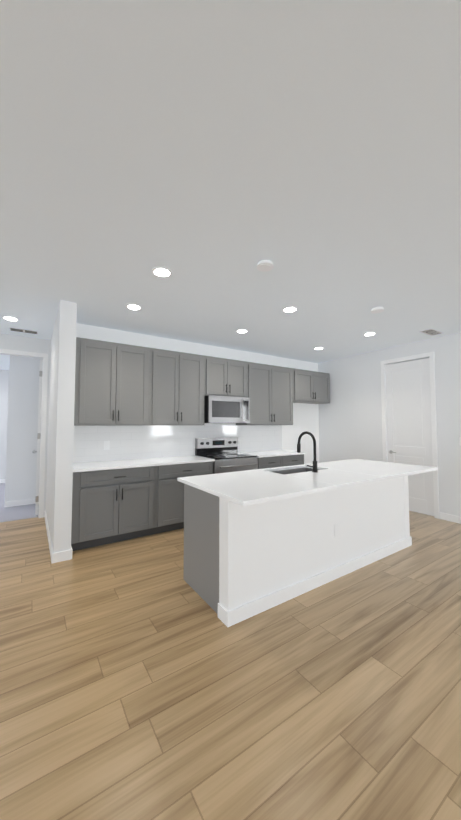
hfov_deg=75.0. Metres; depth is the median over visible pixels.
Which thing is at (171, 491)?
base cabinet
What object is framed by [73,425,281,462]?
backsplash
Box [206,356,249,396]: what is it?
upper cabinet
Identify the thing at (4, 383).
wall
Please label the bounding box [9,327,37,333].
ceiling vent
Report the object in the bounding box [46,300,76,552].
wall
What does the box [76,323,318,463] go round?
wall
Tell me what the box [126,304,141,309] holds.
recessed light
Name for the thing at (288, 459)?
base cabinet
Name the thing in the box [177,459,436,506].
island countertop
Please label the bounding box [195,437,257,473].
range
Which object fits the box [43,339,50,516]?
wall
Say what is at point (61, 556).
baseboard
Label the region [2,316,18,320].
recessed light
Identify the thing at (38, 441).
bedroom door
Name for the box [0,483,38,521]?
floor carpet
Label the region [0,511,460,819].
floor
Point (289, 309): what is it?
recessed light
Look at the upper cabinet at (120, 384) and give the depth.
3.83 m
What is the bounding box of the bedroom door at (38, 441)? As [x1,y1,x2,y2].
[32,360,42,515]
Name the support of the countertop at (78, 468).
on the base cabinet at (114, 501)
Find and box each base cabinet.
[71,466,158,550]
[159,462,212,532]
[249,454,303,468]
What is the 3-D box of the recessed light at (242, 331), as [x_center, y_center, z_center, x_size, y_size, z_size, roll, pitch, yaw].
[0.163,-1.119,4.274,0.170,0.008,0.170,2,-3,-34]
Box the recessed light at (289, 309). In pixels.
[282,307,296,312]
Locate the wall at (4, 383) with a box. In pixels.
[0,370,8,478]
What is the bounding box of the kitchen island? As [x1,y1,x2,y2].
[183,467,411,626]
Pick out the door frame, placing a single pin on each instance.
(430, 355)
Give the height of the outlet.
0.120 m
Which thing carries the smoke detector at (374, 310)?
attached to the ceiling
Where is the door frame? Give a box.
[0,349,439,518]
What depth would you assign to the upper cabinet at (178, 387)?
4.32 m
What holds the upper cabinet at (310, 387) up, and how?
attached to the wall at (305, 417)
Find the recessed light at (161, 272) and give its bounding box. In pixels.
[152,267,171,276]
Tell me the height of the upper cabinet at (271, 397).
1.070 m
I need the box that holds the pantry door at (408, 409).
[385,358,433,515]
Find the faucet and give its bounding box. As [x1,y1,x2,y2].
[297,431,317,472]
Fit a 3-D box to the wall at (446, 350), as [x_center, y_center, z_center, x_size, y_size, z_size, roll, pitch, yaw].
[2.754,0.296,5.259,0.120,2.740,2.980,2,-3,-34]
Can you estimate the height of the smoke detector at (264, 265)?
0.034 m
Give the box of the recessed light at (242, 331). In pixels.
[236,329,247,332]
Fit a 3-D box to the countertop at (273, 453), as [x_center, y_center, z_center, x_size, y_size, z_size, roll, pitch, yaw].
[0.727,0.763,5.287,1.100,0.030,0.628,2,-3,-34]
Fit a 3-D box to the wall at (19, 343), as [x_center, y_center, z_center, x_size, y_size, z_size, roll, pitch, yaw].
[-3.235,-0.966,4.517,0.720,0.290,0.120,2,-3,-34]
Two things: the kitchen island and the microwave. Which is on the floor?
the kitchen island
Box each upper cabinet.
[74,337,153,424]
[150,348,205,424]
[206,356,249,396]
[236,362,293,424]
[294,369,329,403]
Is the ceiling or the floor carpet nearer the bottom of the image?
the floor carpet
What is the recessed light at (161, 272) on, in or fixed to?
in the ceiling
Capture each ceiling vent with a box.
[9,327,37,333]
[419,329,441,335]
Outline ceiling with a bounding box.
[0,0,460,369]
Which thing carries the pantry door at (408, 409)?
in the wall at (446, 350)
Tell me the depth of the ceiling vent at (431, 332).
4.31 m
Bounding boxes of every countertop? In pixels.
[73,455,214,473]
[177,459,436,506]
[243,450,306,457]
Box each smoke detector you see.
[257,260,273,271]
[371,307,383,313]
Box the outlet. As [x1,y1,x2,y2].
[104,441,109,449]
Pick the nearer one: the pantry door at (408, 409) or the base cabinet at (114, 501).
the base cabinet at (114, 501)
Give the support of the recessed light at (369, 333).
in the ceiling
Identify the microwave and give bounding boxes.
[204,395,249,422]
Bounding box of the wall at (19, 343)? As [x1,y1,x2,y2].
[0,333,43,358]
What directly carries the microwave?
attached to the upper cabinet at (224, 377)
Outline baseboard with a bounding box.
[0,479,460,563]
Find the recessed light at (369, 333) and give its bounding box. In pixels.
[363,332,375,335]
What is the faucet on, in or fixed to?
on the island countertop at (243, 488)
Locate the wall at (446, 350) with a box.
[318,333,460,517]

